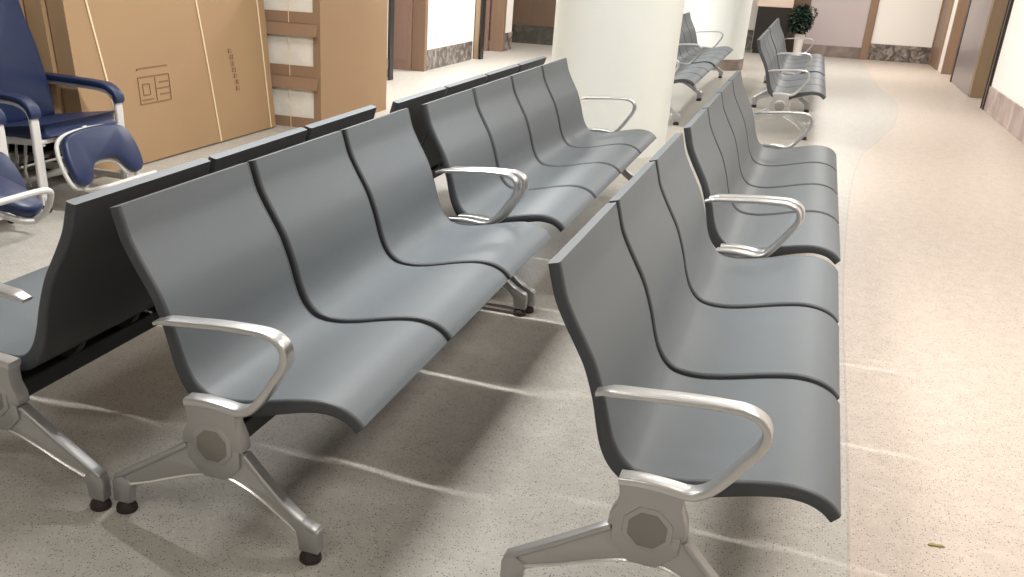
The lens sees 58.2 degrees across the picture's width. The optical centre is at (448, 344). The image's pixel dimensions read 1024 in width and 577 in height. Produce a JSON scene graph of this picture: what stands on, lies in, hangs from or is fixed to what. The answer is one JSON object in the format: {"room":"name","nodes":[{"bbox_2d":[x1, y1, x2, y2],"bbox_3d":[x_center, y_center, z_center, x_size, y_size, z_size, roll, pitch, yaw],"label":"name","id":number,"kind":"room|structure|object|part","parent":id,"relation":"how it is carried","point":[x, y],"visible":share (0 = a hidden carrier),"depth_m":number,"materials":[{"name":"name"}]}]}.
{"room":"hospital interior","nodes":[
{"label":"hospital interior","id":0,"kind":"room"},
{"bbox_2d":[10,0,513,171],"bbox_3d":[-2.281,-2.827,6.392,0.200,2.750,18.470,11,24,18],"label":"wall","id":1,"kind":"structure","parent":0,"point":[450,22],"depth_m":12.21,"materials":[{"name":"white paint"}]},
{"bbox_2d":[387,0,394,79],"bbox_3d":[-0.642,-4.157,10.261,0.050,2.300,0.110,11,24,18],"label":"trim","id":2,"kind":"structure","parent":1,"relation":"attached to","point":[391,3],"depth_m":10.50,"materials":[{"name":"black"}]},
{"bbox_2d":[393,0,412,69],"bbox_3d":[-0.859,-4.596,11.324,0.895,2.246,0.109,11,24,18],"label":"door","id":3,"kind":"structure","parent":1,"relation":"in","point":[403,11],"depth_m":11.49,"materials":[{"name":"brown wood"}]},
{"bbox_2d":[412,0,428,71],"bbox_3d":[-0.327,-4.551,11.219,0.170,2.300,0.090,11,24,18],"label":"trim","id":4,"kind":"structure","parent":1,"relation":"attached to","point":[420,7],"depth_m":11.46,"materials":[{"name":"brown wood"}]},
{"bbox_2d":[387,32,511,80],"bbox_3d":[-0.121,-3.789,12.045,0.015,0.270,6.470,11,24,18],"label":"baseboard","id":5,"kind":"structure","parent":1,"relation":"attached to","point":[452,54],"depth_m":12.42,"materials":[{"name":"stone"}]},
{"bbox_2d":[473,0,485,58],"bbox_3d":[0.463,-5.218,12.869,0.145,2.300,0.140,11,24,18],"label":"trim","id":6,"kind":"structure","parent":1,"relation":"attached to","point":[483,2],"depth_m":13.11,"materials":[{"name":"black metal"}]},
{"bbox_2d":[484,0,490,49],"bbox_3d":[0.246,-5.769,14.193,0.880,2.246,0.109,11,24,18],"label":"door","id":7,"kind":"structure","parent":1,"relation":"in","point":[488,2],"depth_m":14.36,"materials":[{"name":"brown wood"}]},
{"bbox_2d":[489,0,506,51],"bbox_3d":[0.810,-5.720,14.082,0.220,2.300,0.100,11,24,18],"label":"door","id":8,"kind":"structure","parent":1,"relation":"attached to","point":[499,7],"depth_m":14.34,"materials":[{"name":"brown wood"}]},
{"bbox_2d":[0,42,1023,576],"bbox_3d":[0.311,-2.330,9.021,12.200,0.001,24.500,11,24,18],"label":"floor","id":9,"kind":"structure","parent":0,"point":[492,447],"depth_m":2.93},
{"bbox_2d":[0,108,26,223],"bbox_3d":[-2.485,-1.097,4.290,0.971,1.203,0.734,11,24,18],"label":"reclining chair","id":10,"kind":"object","parent":9,"relation":"on","point":[8,170],"visible":0.33,"depth_m":4.53,"materials":[{"name":"blue leather"}]},
{"bbox_3d":[-2.648,-0.871,4.448,0.640,0.551,0.715,11,24,18],"label":"frame","id":11,"kind":"part","parent":10,"relation":"part of","materials":[{"name":"white metal"}]},
{"bbox_2d":[0,176,53,224],"bbox_3d":[-2.145,-0.714,3.431,1.272,1.203,0.734,11,24,18],"label":"reclining chair","id":12,"kind":"object","parent":9,"relation":"on","point":[16,200],"visible":1,"depth_m":3.50,"materials":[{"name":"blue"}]},
{"bbox_2d":[19,0,53,169],"bbox_3d":[-2.161,-2.322,6.287,0.194,1.916,2.085,11,24,18],"label":"carton","id":13,"kind":"object","parent":9,"relation":"on","point":[21,2],"visible":0.02,"depth_m":5.40,"materials":[{"name":"brown cardboard"}]},
{"bbox_2d":[23,0,69,175],"bbox_3d":[-2.063,-2.341,6.282,0.284,1.964,2.110,11,24,18],"label":"carton","id":14,"kind":"object","parent":9,"relation":"on","point":[36,10],"visible":0.03,"depth_m":5.43,"materials":[{"name":"brown cardboard"}]},
{"bbox_2d":[0,0,156,212],"bbox_3d":[-2.161,-1.405,5.048,0.971,1.203,0.734,11,24,18],"label":"reclining chair","id":15,"kind":"object","parent":9,"relation":"on","point":[84,140],"visible":0.93,"depth_m":5.10,"materials":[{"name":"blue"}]},
{"bbox_3d":[-2.501,-1.648,5.087,0.218,0.818,0.552,11,24,18],"label":"backrest","id":16,"kind":"part","parent":15,"relation":"part of","materials":[{"name":"blue leather"}]},
{"bbox_2d":[3,110,117,138],"bbox_3d":[-2.282,-1.237,5.166,0.602,0.151,0.602,11,24,18],"label":"seat cushion","id":17,"kind":"object","parent":15,"relation":"on","point":[51,125],"depth_m":5.05,"materials":[{"name":"blue leather"}]},
{"bbox_3d":[-2.324,-1.180,5.206,0.640,0.551,0.715,11,24,18],"label":"frame","id":18,"kind":"part","parent":15,"relation":"part of","materials":[{"name":"white metal"}]},
{"bbox_2d":[46,0,275,177],"bbox_3d":[-1.907,-2.363,6.296,0.290,2.005,2.200,11,24,18],"label":"carton","id":19,"kind":"object","parent":9,"relation":"on","point":[190,74],"visible":0.94,"depth_m":6.26,"materials":[{"name":"brown cardboard"}]},
{"bbox_2d":[0,105,376,511],"bbox_3d":[-0.893,-0.328,3.166,0.690,0.813,1.904,10,24,17],"label":"bench","id":20,"kind":"object","parent":9,"relation":"on","point":[57,318],"visible":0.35,"depth_m":2.42,"materials":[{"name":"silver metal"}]},
{"bbox_3d":[-1.205,-0.065,2.334,0.357,0.231,0.044,10,24,17],"label":"armrest","id":21,"kind":"part","parent":20,"relation":"part of","materials":[{"name":"silver metal"}]},
{"bbox_3d":[-1.101,-0.266,2.586,0.656,0.489,0.573,10,24,17],"label":"seat","id":22,"kind":"part","parent":20,"relation":"part of","materials":[{"name":"grey"}]},
{"bbox_3d":[-0.902,-0.480,3.107,0.656,0.489,0.573,10,24,17],"label":"seat","id":23,"kind":"part","parent":20,"relation":"part of","materials":[{"name":"grey"}]},
{"bbox_3d":[-0.702,-0.693,3.629,0.656,0.489,0.573,10,24,17],"label":"seat","id":24,"kind":"part","parent":20,"relation":"part of","materials":[{"name":"grey"}]},
{"bbox_2d":[271,65,386,127],"bbox_3d":[-1.097,-2.239,8.128,0.590,0.412,1.343,11,24,18],"label":"carton","id":25,"kind":"object","parent":9,"relation":"on","point":[298,101],"visible":0.7,"depth_m":7.64,"materials":[{"name":"cardboard"}]},
{"bbox_3d":[-1.319,-2.017,7.583,0.588,0.412,0.008,11,24,18],"label":"frame","id":26,"kind":"part","parent":25,"relation":"part of","materials":[{"name":"cardboard"}]},
{"bbox_2d":[266,18,387,78],"bbox_3d":[-1.079,-2.618,7.966,0.590,0.412,1.343,11,24,18],"label":"carton","id":27,"kind":"object","parent":25,"relation":"on","point":[295,49],"visible":0.84,"depth_m":7.49,"materials":[{"name":"cardboard"}]},
{"bbox_3d":[-1.300,-2.396,7.421,0.588,0.412,0.008,11,24,18],"label":"frame","id":28,"kind":"part","parent":27,"relation":"part of","materials":[{"name":"cardboard"}]},
{"bbox_2d":[264,0,387,24],"bbox_3d":[-1.061,-2.997,7.804,0.590,0.412,1.343,11,24,18],"label":"carton","id":29,"kind":"object","parent":27,"relation":"on","point":[318,12],"visible":0.87,"depth_m":7.36,"materials":[{"name":"cardboard"}]},
{"bbox_3d":[-1.282,-2.775,7.259,0.588,0.412,0.008,11,24,18],"label":"frame","id":30,"kind":"part","parent":29,"relation":"part of","materials":[{"name":"cardboard"}]},
{"bbox_2d":[110,108,551,565],"bbox_3d":[-0.215,-0.212,2.969,0.690,0.813,1.904,10,24,18],"label":"bench","id":31,"kind":"object","parent":9,"relation":"on","point":[321,275],"visible":1,"depth_m":2.56,"materials":[{"name":"grey"}]},
{"bbox_3d":[-0.524,0.052,2.136,0.357,0.231,0.044,10,24,18],"label":"armrest","id":32,"kind":"part","parent":31,"relation":"part of","materials":[{"name":"silver metal"}]},
{"bbox_3d":[-0.398,-0.145,2.381,0.656,0.489,0.573,10,24,18],"label":"seat","id":33,"kind":"part","parent":31,"relation":"part of","materials":[{"name":"grey"}]},
{"bbox_3d":[-0.192,-0.357,2.901,0.656,0.489,0.573,10,24,18],"label":"seat","id":34,"kind":"part","parent":31,"relation":"part of","materials":[{"name":"grey"}]},
{"bbox_3d":[0.015,-0.570,3.420,0.656,0.489,0.573,10,24,18],"label":"seat","id":35,"kind":"part","parent":31,"relation":"part of","materials":[{"name":"grey"}]},
{"bbox_3d":[0.114,-0.604,3.743,0.357,0.231,0.044,10,24,18],"label":"armrest","id":36,"kind":"part","parent":31,"relation":"part of","materials":[{"name":"silver metal"}]},
{"bbox_2d":[390,56,546,177],"bbox_3d":[-0.099,-1.109,5.083,0.690,0.813,2.502,11,24,18],"label":"bench","id":37,"kind":"object","parent":9,"relation":"on","point":[414,102],"visible":0.12,"depth_m":4.49,"materials":[{"name":"silver metal"}]},
{"bbox_3d":[-0.425,-0.944,4.248,0.656,0.489,0.573,11,24,18],"label":"seat","id":38,"kind":"part","parent":37,"relation":"part of","materials":[{"name":"grey plastic"}]},
{"bbox_3d":[-0.213,-1.155,4.766,0.656,0.489,0.573,11,24,18],"label":"seat","id":39,"kind":"part","parent":37,"relation":"part of","materials":[{"name":"grey"}]},
{"bbox_3d":[-0.002,-1.366,5.284,0.656,0.489,0.573,11,24,18],"label":"seat","id":40,"kind":"part","parent":37,"relation":"part of","materials":[{"name":"grey metal"}]},
{"bbox_3d":[0.210,-1.577,5.801,0.656,0.489,0.573,11,24,18],"label":"seat","id":41,"kind":"part","parent":37,"relation":"part of","materials":[{"name":"grey"}]},
{"bbox_2d":[421,58,655,313],"bbox_3d":[0.578,-0.987,4.872,0.690,0.813,2.502,11,24,18],"label":"bench","id":42,"kind":"object","parent":9,"relation":"on","point":[530,125],"visible":0.8,"depth_m":4.50,"materials":[{"name":"grey"}]},
{"bbox_3d":[0.152,-0.619,3.783,0.357,0.231,0.044,11,24,18],"label":"armrest","id":43,"kind":"part","parent":42,"relation":"part of","materials":[{"name":"silver metal"}]},
{"bbox_3d":[0.281,-0.816,4.027,0.656,0.489,0.573,11,24,18],"label":"seat","id":44,"kind":"part","parent":42,"relation":"part of","materials":[{"name":"grey plastic"}]},
{"bbox_3d":[0.494,-1.027,4.544,0.656,0.489,0.573,11,24,18],"label":"seat","id":45,"kind":"part","parent":42,"relation":"part of","materials":[{"name":"grey plastic"}]},
{"bbox_3d":[0.707,-1.238,5.061,0.656,0.489,0.573,11,24,18],"label":"seat","id":46,"kind":"part","parent":42,"relation":"part of","materials":[{"name":"grey"}]},
{"bbox_3d":[0.920,-1.449,5.579,0.656,0.489,0.573,11,24,18],"label":"seat","id":47,"kind":"part","parent":42,"relation":"part of","materials":[{"name":"grey"}]},
{"bbox_3d":[1.023,-1.482,5.900,0.357,0.231,0.044,11,24,18],"label":"armrest","id":48,"kind":"part","parent":42,"relation":"part of","materials":[{"name":"silver metal"}]},
{"bbox_2d":[500,133,840,576],"bbox_3d":[0.798,-0.055,2.714,0.690,0.813,1.904,11,24,19],"label":"bench","id":49,"kind":"object","parent":9,"relation":"on","point":[711,373],"visible":1,"depth_m":2.23,"materials":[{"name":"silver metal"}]},
{"bbox_3d":[0.471,0.206,1.887,0.357,0.231,0.044,11,24,19],"label":"armrest","id":50,"kind":"part","parent":49,"relation":"part of","materials":[{"name":"silver metal"}]},
{"bbox_3d":[0.603,0.009,2.130,0.656,0.489,0.573,11,24,19],"label":"seat","id":51,"kind":"part","parent":49,"relation":"part of","materials":[{"name":"grey plastic"}]},
{"bbox_3d":[0.820,-0.200,2.646,0.656,0.489,0.573,11,24,19],"label":"seat","id":52,"kind":"part","parent":49,"relation":"part of","materials":[{"name":"grey plastic"}]},
{"bbox_3d":[1.038,-0.410,3.161,0.656,0.489,0.573,11,24,19],"label":"seat","id":53,"kind":"part","parent":49,"relation":"part of","materials":[{"name":"grey"}]},
{"bbox_3d":[1.144,-0.443,3.482,0.357,0.231,0.044,11,24,19],"label":"armrest","id":54,"kind":"part","parent":49,"relation":"part of","materials":[{"name":"silver metal"}]},
{"bbox_2d":[670,44,713,124],"bbox_3d":[2.270,-2.810,9.328,0.690,0.813,1.904,11,24,18],"label":"bench","id":55,"kind":"object","parent":9,"relation":"on","point":[690,74],"visible":0.41,"depth_m":9.24,"materials":[{"name":"silver metal"}]},
{"bbox_3d":[2.082,-2.744,8.742,0.656,0.489,0.573,11,24,18],"label":"seat","id":56,"kind":"part","parent":55,"relation":"part of","materials":[{"name":"grey metal"}]},
{"bbox_3d":[2.605,-3.201,10.099,0.357,0.231,0.044,11,24,18],"label":"armrest","id":57,"kind":"part","parent":55,"relation":"part of","materials":[{"name":"silver metal"}]},
{"bbox_3d":[2.293,-2.956,9.259,0.656,0.489,0.573,11,24,18],"label":"seat","id":58,"kind":"part","parent":55,"relation":"part of","materials":[{"name":"grey metal"}]},
{"bbox_3d":[2.503,-3.167,9.777,0.656,0.489,0.573,11,24,18],"label":"seat","id":59,"kind":"part","parent":55,"relation":"part of","materials":[{"name":"grey"}]},
{"bbox_2d":[676,12,732,99],"bbox_3d":[3.052,-3.594,11.251,0.690,0.813,2.502,11,24,18],"label":"bench","id":60,"kind":"object","parent":9,"relation":"on","point":[714,55],"visible":0.62,"depth_m":11.40,"materials":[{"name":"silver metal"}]},
{"bbox_3d":[2.759,-3.423,10.405,0.656,0.489,0.573,11,24,18],"label":"seat","id":61,"kind":"part","parent":60,"relation":"part of","materials":[{"name":"grey"}]},
{"bbox_3d":[2.969,-3.634,10.923,0.656,0.489,0.573,11,24,18],"label":"seat","id":62,"kind":"part","parent":60,"relation":"part of","materials":[{"name":"grey"}]},
{"bbox_3d":[3.180,-3.846,11.441,0.656,0.489,0.573,11,24,18],"label":"seat","id":63,"kind":"part","parent":60,"relation":"part of","materials":[{"name":"grey"}]},
{"bbox_3d":[3.390,-4.057,11.959,0.656,0.489,0.573,11,24,18],"label":"seat","id":64,"kind":"part","parent":60,"relation":"part of","materials":[{"name":"grey plastic"}]},
{"bbox_3d":[3.492,-4.091,12.281,0.357,0.231,0.044,11,24,18],"label":"armrest","id":65,"kind":"part","parent":60,"relation":"part of","materials":[{"name":"silver metal"}]},
{"bbox_2d":[684,70,840,264],"bbox_3d":[1.605,-0.831,4.621,0.690,0.813,2.502,11,24,18],"label":"bench","id":66,"kind":"object","parent":9,"relation":"on","point":[727,157],"visible":0.75,"depth_m":4.18,"materials":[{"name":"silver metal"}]},
{"bbox_3d":[1.175,-0.464,3.533,0.357,0.231,0.044,11,24,18],"label":"armrest","id":67,"kind":"part","parent":66,"relation":"part of","materials":[{"name":"silver metal"}]},
{"bbox_3d":[1.520,-0.871,4.294,0.656,0.489,0.573,11,24,18],"label":"seat","id":68,"kind":"part","parent":66,"relation":"part of","materials":[{"name":"grey plastic"}]},
{"bbox_3d":[1.735,-1.082,4.810,0.656,0.489,0.573,11,24,18],"label":"seat","id":69,"kind":"part","parent":66,"relation":"part of","materials":[{"name":"grey"}]},
{"bbox_3d":[1.949,-1.292,5.327,0.656,0.489,0.573,11,24,18],"label":"seat","id":70,"kind":"part","parent":66,"relation":"part of","materials":[{"name":"grey"}]},
{"bbox_3d":[2.053,-1.326,5.648,0.357,0.231,0.044,11,24,18],"label":"armrest","id":71,"kind":"part","parent":66,"relation":"part of","materials":[{"name":"silver metal"}]},
{"bbox_2d":[751,0,794,52],"bbox_3d":[5.710,-5.658,16.165,0.600,0.980,0.420,11,24,18],"label":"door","id":72,"kind":"structure","parent":9,"relation":"on","point":[769,11],"depth_m":15.94,"materials":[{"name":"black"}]},
{"bbox_2d":[757,0,794,7],"bbox_3d":[5.728,-6.016,16.012,0.600,0.200,0.420,11,24,18],"label":"window","id":73,"kind":"structure","parent":72,"relation":"on","point":[764,3],"depth_m":15.84,"materials":[{"name":"beige"}]},
{"bbox_2d":[751,29,825,139],"bbox_3d":[3.294,-2.567,8.873,0.690,0.813,1.904,11,24,18],"label":"bench","id":74,"kind":"object","parent":9,"relation":"on","point":[783,87],"visible":0.92,"depth_m":8.36,"materials":[{"name":"silver metal"}]},
{"bbox_3d":[2.977,-2.304,8.042,0.357,0.231,0.044,11,24,18],"label":"armrest","id":75,"kind":"part","parent":74,"relation":"part of","materials":[{"name":"silver metal"}]},
{"bbox_3d":[3.106,-2.501,8.286,0.656,0.489,0.573,11,24,18],"label":"seat","id":76,"kind":"part","parent":74,"relation":"part of","materials":[{"name":"grey metal"}]},
{"bbox_3d":[3.316,-2.713,8.804,0.656,0.489,0.573,11,24,18],"label":"seat","id":77,"kind":"part","parent":74,"relation":"part of","materials":[{"name":"grey plastic"}]},
{"bbox_3d":[3.629,-2.958,9.644,0.357,0.231,0.044,11,24,18],"label":"armrest","id":78,"kind":"part","parent":74,"relation":"part of","materials":[{"name":"silver metal"}]},
{"bbox_3d":[3.527,-2.924,9.322,0.656,0.489,0.573,11,24,18],"label":"seat","id":79,"kind":"part","parent":74,"relation":"part of","materials":[{"name":"grey plastic"}]},
{"bbox_2d":[753,18,824,109],"bbox_3d":[4.073,-3.349,10.791,0.690,0.813,2.502,11,24,18],"label":"bench","id":80,"kind":"object","parent":9,"relation":"on","point":[786,61],"visible":0.7,"depth_m":10.65,"materials":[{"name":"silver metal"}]},
{"bbox_3d":[3.652,-2.981,9.701,0.357,0.231,0.044,11,24,18],"label":"armrest","id":81,"kind":"part","parent":80,"relation":"part of","materials":[{"name":"silver metal"}]},
{"bbox_3d":[3.780,-3.178,9.946,0.656,0.489,0.573,11,24,18],"label":"seat","id":82,"kind":"part","parent":80,"relation":"part of","materials":[{"name":"grey plastic"}]},
{"bbox_3d":[3.991,-3.389,10.464,0.656,0.489,0.573,11,24,18],"label":"seat","id":83,"kind":"part","parent":80,"relation":"part of","materials":[{"name":"grey"}]},
{"bbox_3d":[4.201,-3.601,10.982,0.656,0.489,0.573,11,24,18],"label":"seat","id":84,"kind":"part","parent":80,"relation":"part of","materials":[{"name":"grey plastic"}]},
{"bbox_3d":[4.412,-3.812,11.500,0.656,0.489,0.573,11,24,18],"label":"seat","id":85,"kind":"part","parent":80,"relation":"part of","materials":[{"name":"grey"}]},
{"bbox_3d":[4.514,-3.846,11.822,0.357,0.231,0.044,11,24,18],"label":"armrest","id":86,"kind":"part","parent":80,"relation":"part of","materials":[{"name":"silver metal"}]},
{"bbox_2d":[786,3,818,54],"bbox_3d":[6.015,-5.392,15.693,0.531,0.888,0.501,11,24,18],"label":"potted plant","id":87,"kind":"object","parent":9,"relation":"on","point":[802,18],"visible":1,"depth_m":15.55,"materials":[{"name":"green plant"}]},
{"bbox_3d":[6.024,-5.155,15.781,0.184,0.385,0.184,11,24,18],"label":"pot","id":88,"kind":"part","parent":87,"relation":"part of","materials":[{"name":"white ceramic"}]},
{"bbox_2d":[927,543,944,547],"bbox_3d":[1.292,0.531,2.428,0.044,0.004,0.013,7,23,10],"label":"scrap","id":89,"kind":"object","parent":9,"relation":"on","point":[928,544],"visible":1,"depth_m":2.42,"materials":[{"name":"yellow paper"}]},
{"bbox_2d":[490,0,555,26],"bbox_3d":[1.000,-6.675,15.767,4.200,2.750,0.150,11,24,18],"label":"wall","id":90,"kind":"structure","parent":0,"point":[525,12],"depth_m":15.86,"materials":[{"name":"brown wood"}]},
{"bbox_2d":[489,23,553,44],"bbox_3d":[0.915,-5.518,16.170,4.200,0.300,0.030,11,24,18],"label":"baseboard","id":91,"kind":"structure","parent":90,"relation":"attached to","point":[529,34],"depth_m":15.97,"materials":[{"name":"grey stone"}]},
{"bbox_2d":[551,0,684,157],"bbox_3d":[1.328,-2.883,6.939,0.970,2.740,0.970,11,24,18],"label":"round column","id":92,"kind":"structure","parent":0,"point":[611,48],"depth_m":6.82,"materials":[{"name":"white paint"}]},
{"bbox_2d":[683,0,752,70],"bbox_3d":[3.952,-5.433,13.199,0.994,2.740,0.994,11,24,18],"label":"round column","id":93,"kind":"structure","parent":0,"point":[731,18],"depth_m":13.12,"materials":[{"name":"white paint"}]},
{"bbox_2d":[748,0,942,50],"bbox_3d":[4.541,-6.858,16.589,9.850,2.750,0.200,11,24,18],"label":"wall","id":94,"kind":"structure","parent":0,"point":[897,22],"depth_m":15.70,"materials":[{"name":"white paint"}]},
{"bbox_2d":[786,0,811,51],"bbox_3d":[6.198,-6.378,15.968,0.380,2.500,0.050,11,24,18],"label":"trim","id":95,"kind":"structure","parent":94,"relation":"attached to","point":[790,42],"depth_m":16.32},
{"bbox_2d":[802,44,860,58],"bbox_3d":[6.771,-5.196,16.208,0.960,0.190,0.025,11,24,18],"label":"baseboard","id":96,"kind":"structure","parent":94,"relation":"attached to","point":[824,50],"depth_m":16.18,"materials":[{"name":"beige stone"}]},
{"bbox_2d":[804,0,870,47],"bbox_3d":[6.820,-6.267,15.777,0.980,2.500,0.020,11,24,18],"label":"trim","id":97,"kind":"structure","parent":94,"relation":"attached to","point":[838,22],"depth_m":16.02,"materials":[{"name":"white paint"}]},
{"bbox_2d":[745,30,930,63],"bbox_3d":[5.923,-5.444,16.478,5.000,0.360,0.020,11,24,18],"label":"baseboard","id":98,"kind":"structure","parent":94,"relation":"attached to","point":[882,52],"depth_m":15.88,"materials":[{"name":"stone"}]},
{"bbox_2d":[859,0,879,59],"bbox_3d":[7.332,-6.162,15.589,0.130,2.500,0.060,11,24,18],"label":"trim","id":99,"kind":"structure","parent":94,"relation":"attached to","point":[874,4],"depth_m":15.86,"materials":[{"name":"beige wood"}]},
{"bbox_2d":[938,0,1023,107],"bbox_3d":[4.616,-2.227,5.755,0.200,2.750,21.800,11,24,18],"label":"wall","id":100,"kind":"structure","parent":0,"point":[1008,79],"depth_m":9.74,"materials":[{"name":"white paint"}]},
{"bbox_2d":[928,0,954,69],"bbox_3d":[8.134,-5.688,14.822,0.030,2.300,1.040,11,24,18],"label":"trim","id":101,"kind":"structure","parent":100,"relation":"attached to","point":[945,17],"depth_m":14.92,"materials":[{"name":"beige wood"}]},
{"bbox_2d":[940,0,969,74],"bbox_3d":[7.844,-5.268,13.807,0.240,2.300,0.080,11,24,18],"label":"trim","id":102,"kind":"structure","parent":100,"relation":"attached to","point":[962,6],"depth_m":14.03,"materials":[{"name":"beige wood"}]},
{"bbox_2d":[950,0,971,81],"bbox_3d":[7.331,-4.865,12.806,0.040,2.300,0.120,11,24,18],"label":"trim","id":103,"kind":"structure","parent":100,"relation":"attached to","point":[970,0],"depth_m":13.01,"materials":[{"name":"black"}]},
{"bbox_2d":[951,0,992,95],"bbox_3d":[7.015,-4.531,12.010,0.042,2.276,1.720,11,24,18],"label":"door","id":104,"kind":"structure","parent":100,"relation":"in","point":[979,10],"depth_m":12.15,"materials":[{"name":"metal"}]},
{"bbox_2d":[968,0,1007,97],"bbox_3d":[6.790,-4.194,11.177,0.250,2.300,0.120,11,24,18],"label":"trim","id":105,"kind":"structure","parent":100,"relation":"attached to","point":[998,7],"depth_m":11.36,"materials":[{"name":"beige wood"}]},
{"bbox_2d":[980,0,1013,109],"bbox_3d":[6.259,-3.795,10.182,0.050,2.300,0.180,11,24,18],"label":"trim","id":106,"kind":"structure","parent":100,"relation":"attached to","point":[1010,5],"depth_m":10.34,"materials":[{"name":"black wood"}]},
{"bbox_2d":[983,86,1023,143],"bbox_3d":[3.400,-0.043,3.666,0.018,0.270,15.780,11,24,18],"label":"baseboard","id":107,"kind":"structure","parent":100,"relation":"attached to","point":[1009,114],"depth_m":9.39,"materials":[{"name":"stone"}]}
]}

